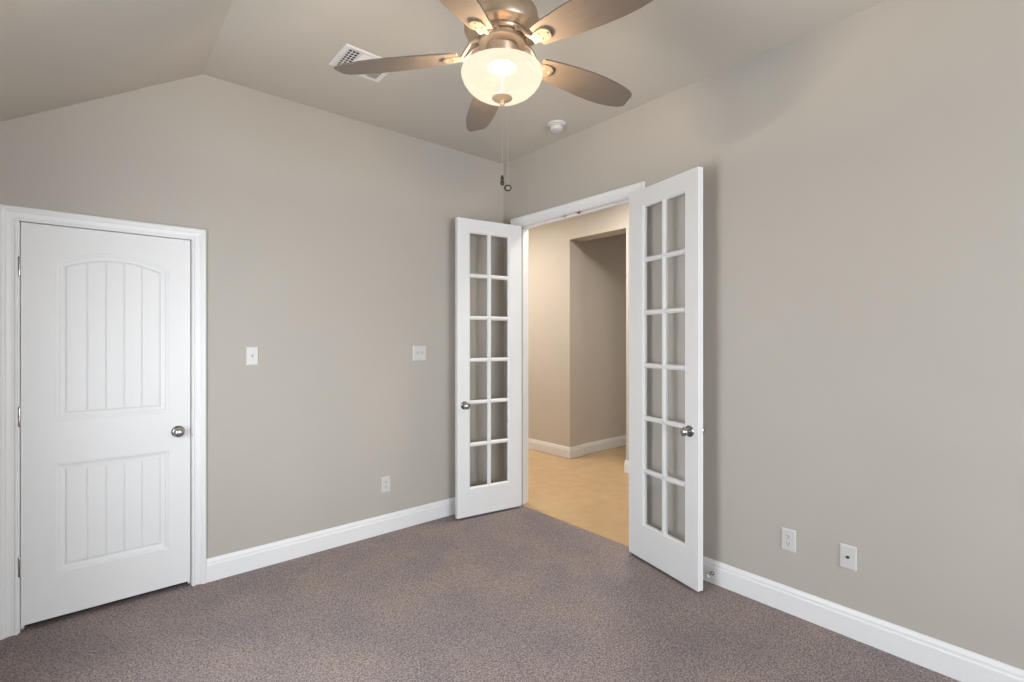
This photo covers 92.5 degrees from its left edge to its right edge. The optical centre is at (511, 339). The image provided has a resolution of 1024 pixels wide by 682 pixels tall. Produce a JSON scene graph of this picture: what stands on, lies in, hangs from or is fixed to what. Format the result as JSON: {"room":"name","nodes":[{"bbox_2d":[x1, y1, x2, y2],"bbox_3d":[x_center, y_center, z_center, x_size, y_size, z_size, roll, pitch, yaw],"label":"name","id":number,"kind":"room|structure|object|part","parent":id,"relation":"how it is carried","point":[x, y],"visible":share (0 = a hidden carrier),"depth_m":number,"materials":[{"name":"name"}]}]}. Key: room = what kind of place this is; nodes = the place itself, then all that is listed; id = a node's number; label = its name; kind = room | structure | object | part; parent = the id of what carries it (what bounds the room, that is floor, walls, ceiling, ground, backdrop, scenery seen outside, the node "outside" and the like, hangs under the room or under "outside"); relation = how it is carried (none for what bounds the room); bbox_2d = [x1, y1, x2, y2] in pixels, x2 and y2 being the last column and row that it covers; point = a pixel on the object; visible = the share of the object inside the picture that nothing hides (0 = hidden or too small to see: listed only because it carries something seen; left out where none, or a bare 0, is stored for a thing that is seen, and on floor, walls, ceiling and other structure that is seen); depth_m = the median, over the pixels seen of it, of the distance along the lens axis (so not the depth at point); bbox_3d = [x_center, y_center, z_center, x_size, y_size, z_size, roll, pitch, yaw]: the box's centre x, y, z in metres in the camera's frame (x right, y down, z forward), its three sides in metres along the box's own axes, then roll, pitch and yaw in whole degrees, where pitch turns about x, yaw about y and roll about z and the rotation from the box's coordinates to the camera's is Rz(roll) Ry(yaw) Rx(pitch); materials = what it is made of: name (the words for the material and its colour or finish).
{"room":"empty bedroom","nodes":[
{"label":"empty bedroom","id":0,"kind":"room"},
{"bbox_2d":[0,74,503,558],"bbox_3d":[-1.394,-0.065,3.408,3.600,3.150,0.120,0,0,-40],"label":"wall","id":1,"kind":"structure","parent":0,"point":[330,237],"depth_m":3.30,"materials":[{"name":"paint"}]},
{"bbox_2d":[0,204,205,639],"bbox_3d":[-2.204,0.402,2.704,0.868,2.116,0.141,0,0,-40],"label":"door frame","id":2,"kind":"structure","parent":1,"relation":"attached to","point":[11,217],"depth_m":2.43,"materials":[{"name":"white paint"}]},
{"bbox_2d":[18,222,189,625],"bbox_3d":[-2.169,0.423,2.656,0.721,2.013,0.099,0,0,-40],"label":"door","id":3,"kind":"structure","parent":1,"relation":"in","point":[104,411],"depth_m":2.64,"materials":[{"name":"white paint"}]},
{"bbox_3d":[-1.927,0.538,2.834,0.062,0.062,0.057,0,0,-40],"label":"knob","id":4,"kind":"part","parent":3,"relation":"part of","materials":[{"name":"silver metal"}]},
{"bbox_2d":[246,346,257,364],"bbox_3d":[-1.643,0.105,3.104,0.070,0.118,0.020,0,0,-40],"label":"light switch","id":5,"kind":"object","parent":1,"relation":"attached to","point":[251,352],"visible":1,"depth_m":3.10,"materials":[{"name":"white plastic"}]},
{"bbox_2d":[206,497,454,582],"bbox_3d":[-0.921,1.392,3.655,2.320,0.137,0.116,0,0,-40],"label":"baseboard","id":6,"kind":"structure","parent":1,"relation":"attached to","point":[226,565],"depth_m":3.37,"materials":[{"name":"white paint"}]},
{"bbox_2d":[381,476,389,492],"bbox_3d":[-0.953,1.097,3.700,0.072,0.117,0.008,0,0,-40],"label":"power outlet","id":7,"kind":"object","parent":1,"relation":"attached to","point":[385,481],"visible":1,"depth_m":3.69,"materials":[{"name":"white plastic"}]},
{"bbox_2d":[413,346,425,360],"bbox_3d":[-0.729,0.110,3.883,0.116,0.118,0.020,0,0,-40],"label":"light switch","id":8,"kind":"object","parent":1,"relation":"attached to","point":[419,352],"visible":1,"depth_m":3.88,"materials":[{"name":"white plastic"}]},
{"bbox_2d":[0,0,885,163],"bbox_3d":[0.655,-1.291,1.002,3.600,0.838,6.440,0,0,-40],"label":"ceiling","id":9,"kind":"structure","parent":0,"point":[54,54],"depth_m":2.56,"materials":[{"name":"paint"}]},
{"bbox_2d":[329,43,388,81],"bbox_3d":[-0.859,-1.584,2.829,0.304,0.010,0.258,0,0,-40],"label":"ceiling vent","id":10,"kind":"object","parent":9,"relation":"in","point":[348,53],"visible":0.52,"depth_m":2.75,"materials":[{"name":"white metal"}]},
{"bbox_2d":[334,0,652,190],"bbox_3d":[0.001,-1.081,1.899,1.257,1.016,1.254,0,0,-40],"label":"ceiling fan","id":11,"kind":"object","parent":9,"relation":"hanging from","point":[501,73],"visible":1,"depth_m":1.82,"materials":[{"name":"wood"}]},
{"bbox_3d":[-0.454,-1.086,1.935,0.492,0.036,0.143,-3,0,5],"label":"blade","id":12,"kind":"part","parent":11,"relation":"part of","materials":[{"name":"brown wood"}]},
{"bbox_3d":[-0.202,-1.095,1.514,0.143,0.036,0.492,0,2,23],"label":"blade","id":13,"kind":"part","parent":11,"relation":"part of","materials":[{"name":"brown wood"}]},
{"bbox_3d":[-0.132,-1.093,2.305,0.143,0.036,0.492,0,-2,-13],"label":"blade","id":14,"kind":"part","parent":11,"relation":"part of","materials":[{"name":"brown wood"}]},
{"bbox_3d":[-0.038,-0.615,1.898,0.017,0.041,0.017,0,0,-40],"label":"chain pull","id":15,"kind":"part","parent":11,"relation":"part of","materials":[{"name":"brown metal"}]},
{"bbox_3d":[-0.038,-0.984,1.898,0.316,0.103,0.316,0,0,-40],"label":"lamp shade","id":16,"kind":"part","parent":11,"relation":"part of","materials":[{"name":"white glass"}]},
{"bbox_3d":[-0.016,-0.586,1.898,0.031,0.025,0.007,0,0,0],"label":"chain pull","id":17,"kind":"part","parent":11,"relation":"part of","materials":[{"name":"brown metal"}]},
{"bbox_3d":[0.320,-1.095,2.113,0.492,0.036,0.143,2,-1,-31],"label":"blade","id":18,"kind":"part","parent":11,"relation":"part of","materials":[{"name":"brown wood"}]},
{"bbox_3d":[0.277,-1.095,1.624,0.492,0.036,0.143,3,2,41],"label":"blade","id":19,"kind":"part","parent":11,"relation":"part of","materials":[{"name":"brown wood"}]},
{"bbox_2d":[547,120,565,132],"bbox_3d":[0.329,-1.563,3.620,0.142,0.054,0.142,0,0,-40],"label":"smoke detector","id":20,"kind":"object","parent":9,"relation":"attached to","point":[556,126],"visible":1,"depth_m":3.58,"materials":[{"name":"white plastic"}]},
{"bbox_3d":[0.329,-1.582,3.620,0.142,0.015,0.142,0,0,-40],"label":"mounting plate","id":21,"kind":"part","parent":20,"relation":"part of","materials":[{"name":"white plastic"}]},
{"bbox_2d":[0,445,960,681],"bbox_3d":[1.590,1.510,3.822,8.680,0.100,9.520,0,0,-40],"label":"floor","id":22,"kind":"structure","parent":0,"point":[521,593],"depth_m":2.53,"materials":[{"name":"carpet"}]},
{"bbox_2d":[528,204,628,460],"bbox_3d":[1.226,-0.115,5.561,0.220,3.250,6.400,0,0,-40],"label":"wall","id":23,"kind":"structure","parent":0,"point":[554,249],"depth_m":6.13,"materials":[{"name":"paint"}]},
{"bbox_2d":[624,460,628,473],"bbox_3d":[2.273,1.392,4.319,0.236,0.137,2.951,0,0,-40],"label":"baseboard","id":24,"kind":"structure","parent":23,"relation":"attached to","point":[626,464],"depth_m":5.34,"materials":[{"name":"white paint"}]},
{"bbox_2d":[582,233,625,443],"bbox_3d":[2.103,-0.115,7.306,3.380,3.250,0.120,0,0,-40],"label":"wall","id":25,"kind":"structure","parent":0,"point":[603,259],"depth_m":6.46,"materials":[{"name":"paint"}]},
{"bbox_2d":[528,435,625,458],"bbox_3d":[1.144,1.392,7.958,3.236,0.137,2.444,0,0,-40],"label":"baseboard","id":26,"kind":"structure","parent":25,"relation":"attached to","point":[546,447],"depth_m":6.30,"materials":[{"name":"white paint"}]},
{"bbox_2d":[504,0,1023,669],"bbox_3d":[2.018,-0.065,2.085,0.120,3.150,6.320,0,0,-40],"label":"wall","id":27,"kind":"structure","parent":0,"point":[863,171],"depth_m":2.39,"materials":[{"name":"paint"}]},
{"bbox_2d":[455,217,520,518],"bbox_3d":[-0.184,0.231,4.109,0.618,2.422,0.168,0,0,-31],"label":"door","id":28,"kind":"structure","parent":27,"relation":"in","point":[489,497],"depth_m":4.08,"materials":[{"name":"white paint"}]},
{"bbox_3d":[-0.367,0.535,3.933,0.062,0.062,0.057,0,0,-31],"label":"knob","id":29,"kind":"part","parent":28,"relation":"part of","materials":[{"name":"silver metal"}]},
{"bbox_2d":[510,181,644,503],"bbox_3d":[0.495,0.198,3.874,0.162,2.524,1.388,0,0,-40],"label":"door frame","id":30,"kind":"structure","parent":27,"relation":"attached to","point":[620,196],"depth_m":4.33,"materials":[{"name":"white paint"}]},
{"bbox_2d":[629,167,704,591],"bbox_3d":[0.944,0.228,3.081,0.168,2.429,0.611,0,0,-26],"label":"door","id":31,"kind":"structure","parent":27,"relation":"in","point":[683,561],"depth_m":3.04,"materials":[{"name":"white paint"}]},
{"bbox_3d":[1.002,0.535,2.838,0.057,0.062,0.062,0,0,-26],"label":"knob","id":32,"kind":"part","parent":31,"relation":"part of","materials":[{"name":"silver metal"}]},
{"bbox_2d":[705,571,713,577],"bbox_3d":[1.171,1.398,2.907,0.072,0.026,0.026,0,0,-40],"label":"door stop","id":33,"kind":"object","parent":27,"relation":"attached to","point":[711,572],"visible":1,"depth_m":2.90,"materials":[{"name":"silver metal"}]},
{"bbox_2d":[781,527,795,552],"bbox_3d":[1.478,1.073,2.621,0.008,0.117,0.072,0,0,-40],"label":"power outlet","id":34,"kind":"object","parent":27,"relation":"attached to","point":[788,536],"visible":1,"depth_m":2.62,"materials":[{"name":"white plastic"}]},
{"bbox_2d":[785,533,791,538],"bbox_3d":[1.477,1.054,2.619,0.003,0.027,0.034,0,0,-40],"label":"receptacle","id":35,"kind":"object","parent":34,"relation":"attached to","point":[787,535],"depth_m":2.62,"materials":[{"name":"white plastic"}]},
{"bbox_2d":[785,541,791,546],"bbox_3d":[1.477,1.093,2.619,0.003,0.027,0.034,0,0,-40],"label":"receptacle","id":36,"kind":"object","parent":34,"relation":"attached to","point":[787,543],"depth_m":2.62,"materials":[{"name":"white plastic"}]},
{"bbox_2d":[840,543,856,570],"bbox_3d":[1.652,1.073,2.411,0.015,0.117,0.072,0,0,-40],"label":"outlet","id":37,"kind":"object","parent":27,"relation":"attached to","point":[848,554],"visible":1,"depth_m":2.41,"materials":[{"name":"white plastic"}]},
{"bbox_2d":[703,556,1023,681],"bbox_3d":[2.415,1.392,1.514,0.016,0.137,4.696,0,0,-40],"label":"baseboard","id":38,"kind":"structure","parent":27,"relation":"attached to","point":[952,661],"depth_m":2.34,"materials":[{"name":"white paint"}]}
]}

